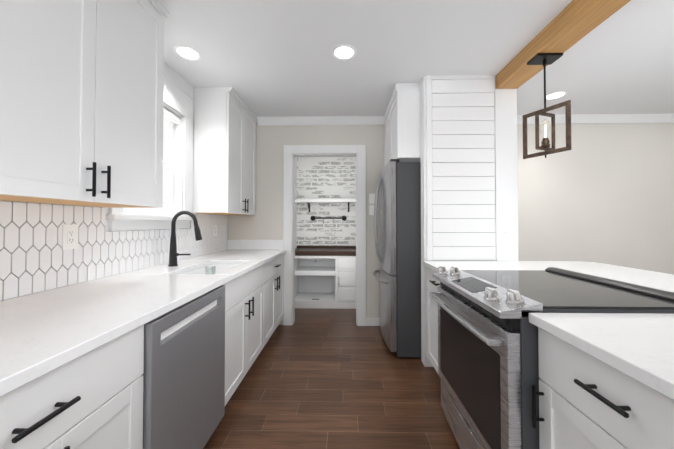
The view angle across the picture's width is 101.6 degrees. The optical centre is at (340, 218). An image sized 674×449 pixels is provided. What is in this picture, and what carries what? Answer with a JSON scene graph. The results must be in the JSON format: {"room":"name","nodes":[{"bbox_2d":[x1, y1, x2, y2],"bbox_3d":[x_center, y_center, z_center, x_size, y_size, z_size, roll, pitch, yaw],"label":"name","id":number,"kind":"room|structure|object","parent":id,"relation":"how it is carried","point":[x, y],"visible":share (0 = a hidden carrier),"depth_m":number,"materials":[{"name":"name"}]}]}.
{"room":"kitchen","nodes":[
{"label":"kitchen","id":0,"kind":"room"},
{"bbox_2d":[1,104,228,300],"bbox_3d":[-1.444,-0.008,0.786,0.120,2.440,4.950,0,-1,1],"label":"wall","id":1,"kind":"structure","parent":0,"point":[107,209],"depth_m":2.03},
{"bbox_2d":[0,0,167,207],"bbox_3d":[-1.203,-0.649,1.145,0.321,1.144,0.942,0,-1,1],"label":"upper cabinet","id":2,"kind":"object","parent":1,"relation":"attached to","point":[81,99],"depth_m":1.12,"materials":[{"name":"white paint"}]},
{"bbox_2d":[0,201,226,300],"bbox_3d":[-1.367,0.134,1.372,0.008,0.402,3.730,0,-1,1],"label":"backsplash","id":3,"kind":"structure","parent":1,"relation":"attached to","point":[35,257],"depth_m":1.42,"materials":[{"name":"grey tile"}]},
{"bbox_2d":[62,224,78,249],"bbox_3d":[-1.358,0.091,1.386,0.008,0.125,0.078,0,-1,1],"label":"outlet","id":4,"kind":"object","parent":3,"relation":"attached to","point":[70,233],"visible":1,"depth_m":1.38,"materials":[{"name":"white plastic"}]},
{"bbox_2d":[213,225,216,235],"bbox_3d":[-1.330,0.125,2.927,0.008,0.115,0.070,0,-1,1],"label":"outlet","id":5,"kind":"object","parent":3,"relation":"attached to","point":[214,230],"visible":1,"depth_m":2.92,"materials":[{"name":"white plastic"}]},
{"bbox_2d":[106,61,193,230],"bbox_3d":[-1.383,-0.566,2.057,0.156,1.284,0.898,0,-1,1],"label":"window","id":6,"kind":"structure","parent":1,"relation":"in","point":[178,145],"depth_m":2.31,"materials":[{"name":"white"}]},
{"bbox_2d":[193,87,256,214],"bbox_3d":[-1.152,-0.621,2.888,0.359,1.149,0.766,0,-1,1],"label":"upper cabinet","id":7,"kind":"object","parent":1,"relation":"attached to","point":[224,164],"visible":1,"depth_m":2.51,"materials":[{"name":"white paint"}]},
{"bbox_2d":[295,157,298,248],"bbox_3d":[-0.748,0.039,3.858,0.100,2.440,0.960,0,-1,1],"label":"wall","id":8,"kind":"structure","parent":0,"point":[296,158],"depth_m":4.33,"materials":[{"name":"brick"}]},
{"bbox_2d":[299,157,354,245],"bbox_3d":[-0.208,0.047,4.398,1.160,2.440,0.100,0,-1,1],"label":"wall","id":9,"kind":"structure","parent":0,"point":[325,177],"depth_m":4.35,"materials":[{"name":"brick"}]},
{"bbox_2d":[295,199,355,211],"bbox_3d":[-0.211,-0.201,4.221,0.956,0.190,0.258,0,-1,1],"label":"shelf","id":10,"kind":"object","parent":9,"relation":"attached to","point":[309,201],"visible":0.96,"depth_m":4.10,"materials":[{"name":"white wood"}]},
{"bbox_2d":[311,216,346,223],"bbox_3d":[-0.185,0.014,4.284,0.570,0.127,0.125,0,-1,1],"label":"rail","id":11,"kind":"object","parent":9,"relation":"attached to","point":[343,218],"visible":1,"depth_m":4.27,"materials":[{"name":"black metal"}]},
{"bbox_2d":[203,308,459,448],"bbox_3d":[1.506,1.250,1.258,6.000,0.060,6.280,0,-1,1],"label":"floor","id":12,"kind":"structure","parent":0,"point":[313,378],"depth_m":1.90,"materials":[{"name":"brown wood"}]},
{"bbox_2d":[0,325,143,448],"bbox_3d":[-1.018,0.784,0.609,0.621,0.852,0.752,0,-1,1],"label":"base cabinet","id":13,"kind":"object","parent":12,"relation":"on","point":[92,399],"depth_m":0.76,"materials":[{"name":"white paint"}]},
{"bbox_2d":[142,285,224,448],"bbox_3d":[-0.972,0.797,1.290,0.604,0.847,0.606,0,-1,1],"label":"dishwasher","id":14,"kind":"object","parent":12,"relation":"on","point":[184,381],"visible":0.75,"depth_m":1.20,"materials":[{"name":"grey metal"}]},
{"bbox_2d":[223,254,283,365],"bbox_3d":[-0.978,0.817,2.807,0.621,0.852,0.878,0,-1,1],"label":"base cabinet","id":15,"kind":"object","parent":12,"relation":"on","point":[254,300],"depth_m":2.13,"materials":[{"name":"white paint"}]},
{"bbox_2d":[0,240,286,396],"bbox_3d":[-1.015,0.295,1.377,0.704,0.149,3.757,0,-1,1],"label":"countertop","id":16,"kind":"structure","parent":15,"relation":"on","point":[42,333],"depth_m":1.02,"materials":[{"name":"stone"}]},
{"bbox_2d":[168,211,201,266],"bbox_3d":[-1.127,0.143,2.003,0.241,0.402,0.062,0,-1,1],"label":"faucet","id":17,"kind":"object","parent":16,"relation":"on","point":[173,254],"visible":1,"depth_m":1.99,"materials":[{"name":"grey metal"}]},
{"bbox_2d":[182,264,238,273],"bbox_3d":[-0.927,0.484,1.992,0.344,0.208,0.649,0,-1,1],"label":"sink","id":18,"kind":"object","parent":16,"relation":"in","point":[219,268],"visible":0.1,"depth_m":2.31,"materials":[{"name":"white ceramic"}]},
{"bbox_2d":[205,266,215,273],"bbox_3d":[-0.990,0.468,2.095,0.074,0.205,0.074,0,-1,1],"label":"tumbler","id":19,"kind":"object","parent":18,"relation":"in","point":[214,270],"visible":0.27,"depth_m":2.10,"materials":[{"name":"clear glass"}]},
{"bbox_2d":[295,256,355,308],"bbox_3d":[-0.213,0.892,4.072,0.954,0.740,0.498,0,-1,1],"label":"pantry cabinet","id":20,"kind":"object","parent":12,"relation":"on","point":[325,282],"visible":0.75,"depth_m":3.86,"materials":[{"name":"white paint"}]},
{"bbox_2d":[295,246,355,255],"bbox_3d":[-0.213,0.472,4.086,0.956,0.099,0.508,0,-1,1],"label":"countertop","id":21,"kind":"structure","parent":20,"relation":"on","point":[325,250],"depth_m":3.85,"materials":[{"name":"brown wood"}]},
{"bbox_2d":[373,159,420,357],"bbox_3d":[0.822,0.359,2.817,0.963,1.768,0.785,0,-1,1],"label":"fridge","id":22,"kind":"object","parent":12,"relation":"on","point":[398,189],"visible":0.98,"depth_m":2.43,"materials":[{"name":"grey metal"}]},
{"bbox_2d":[426,267,440,372],"bbox_3d":[1.019,0.805,1.994,0.621,0.852,0.548,0,-1,1],"label":"base cabinet","id":23,"kind":"object","parent":12,"relation":"on","point":[432,283],"depth_m":2.14,"materials":[{"name":"white paint"}]},
{"bbox_2d":[423,261,673,399],"bbox_3d":[1.338,0.345,0.862,1.360,0.034,2.814,0,-1,1],"label":"countertop","id":24,"kind":"structure","parent":23,"relation":"on","point":[639,347],"depth_m":0.83,"materials":[{"name":"stone"}]},
{"bbox_2d":[430,266,673,448],"bbox_3d":[0.927,0.748,1.337,0.795,0.946,0.754,0,-1,1],"label":"range","id":25,"kind":"object","parent":12,"relation":"on","point":[488,363],"visible":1,"depth_m":1.14,"materials":[{"name":"grey metal"}]},
{"bbox_2d":[532,327,673,448],"bbox_3d":[0.995,0.785,0.652,0.621,0.852,0.597,0,-1,1],"label":"base cabinet","id":26,"kind":"object","parent":12,"relation":"on","point":[587,401],"depth_m":0.75,"materials":[{"name":"white paint"}]},
{"bbox_2d":[355,157,355,245],"bbox_3d":[0.312,0.038,3.839,0.100,2.440,0.960,0,-1,1],"label":"wall","id":27,"kind":"structure","parent":0,"point":[355,157],"depth_m":4.34,"materials":[{"name":"brick"}]},
{"bbox_2d":[159,0,673,116],"bbox_3d":[1.506,-1.250,1.296,6.000,0.060,6.280,0,-1,1],"label":"ceiling","id":28,"kind":"structure","parent":0,"point":[263,58],"depth_m":1.99,"materials":[{"name":"white paint"}]},
{"bbox_2d":[173,45,201,60],"bbox_3d":[-1.112,-1.205,2.008,0.184,0.007,0.184,0,-1,1],"label":"recessed light","id":29,"kind":"object","parent":28,"relation":"in","point":[187,53],"visible":1,"depth_m":2.00,"materials":[{"name":"white plastic"}]},
{"bbox_2d":[332,44,356,60],"bbox_3d":[0.028,-1.205,2.002,0.184,0.007,0.184,0,-1,1],"label":"recessed light","id":30,"kind":"object","parent":28,"relation":"in","point":[344,52],"visible":1,"depth_m":2.00,"materials":[{"name":"white plastic"}]},
{"bbox_2d":[543,91,566,99],"bbox_3d":[2.091,-1.195,2.675,0.184,0.007,0.184,0,-1,1],"label":"recessed light","id":31,"kind":"object","parent":28,"relation":"in","point":[555,95],"visible":0.92,"depth_m":2.67,"materials":[{"name":"white plastic"}]},
{"bbox_2d":[495,0,630,88],"bbox_3d":[1.362,-1.174,0.302,0.186,0.122,4.030,0,-1,1],"label":"beam","id":32,"kind":"structure","parent":28,"relation":"attached to","point":[571,24],"depth_m":1.68,"materials":[{"name":"brown wood"}]},
{"bbox_2d":[523,53,571,158],"bbox_3d":[1.386,-0.751,1.860,0.169,0.680,0.258,0,-1,1],"label":"pendant light","id":33,"kind":"object","parent":32,"relation":"hanging from","point":[544,59],"visible":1,"depth_m":1.85,"materials":[{"name":"black metal"}]},
{"bbox_2d":[229,121,673,324],"bbox_3d":[1.542,0.030,3.276,6.000,2.440,0.120,0,-1,1],"label":"wall","id":34,"kind":"structure","parent":0,"point":[601,193],"depth_m":3.20,"materials":[{"name":"beige paint"}]},
{"bbox_2d":[283,145,365,325],"bbox_3d":[-0.183,0.190,3.298,0.970,2.120,0.145,0,-1,1],"label":"door frame","id":35,"kind":"structure","parent":34,"relation":"attached to","point":[292,152],"depth_m":3.23,"materials":[{"name":"white wood"}]},
{"bbox_2d":[369,205,373,214],"bbox_3d":[0.376,-0.101,3.233,0.072,0.118,0.011,0,-1,1],"label":"light switch","id":36,"kind":"object","parent":34,"relation":"attached to","point":[371,209],"visible":0.81,"depth_m":3.23,"materials":[{"name":"white plastic"}]},
{"bbox_2d":[369,194,374,203],"bbox_3d":[0.376,-0.236,3.236,0.072,0.118,0.011,0,-1,1],"label":"light switch","id":37,"kind":"object","parent":34,"relation":"attached to","point":[371,198],"visible":0.92,"depth_m":3.23,"materials":[{"name":"white plastic"}]},
{"bbox_2d":[366,318,379,325],"bbox_3d":[-0.099,1.212,3.772,1.200,0.090,1.114,0,-1,1],"label":"baseboard","id":38,"kind":"structure","parent":34,"relation":"attached to","point":[372,321],"depth_m":3.21,"materials":[{"name":"white wood"}]},
{"bbox_2d":[384,83,420,165],"bbox_3d":[0.908,-0.864,2.830,0.813,0.664,0.814,0,-1,1],"label":"upper cabinet","id":39,"kind":"object","parent":34,"relation":"attached to","point":[402,129],"visible":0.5,"depth_m":2.43,"materials":[{"name":"white paint"}]},
{"bbox_2d":[257,114,673,125],"bbox_3d":[1.720,-1.151,3.194,5.390,0.080,0.072,0,-1,1],"label":"crown molding","id":40,"kind":"structure","parent":34,"relation":"attached to","point":[379,120],"depth_m":3.19,"materials":[{"name":"white wood"}]},
{"bbox_2d":[420,75,517,366],"bbox_3d":[1.090,0.016,2.344,0.770,2.440,0.120,0,-1,1],"label":"wall","id":41,"kind":"structure","parent":0,"point":[469,168],"depth_m":2.30,"materials":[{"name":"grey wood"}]},
{"bbox_2d":[501,228,510,241],"bbox_3d":[1.371,0.135,2.273,0.072,0.118,0.008,0,-1,1],"label":"outlet","id":42,"kind":"object","parent":41,"relation":"attached to","point":[505,234],"visible":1,"depth_m":2.27,"materials":[{"name":"white plastic"}]}
]}

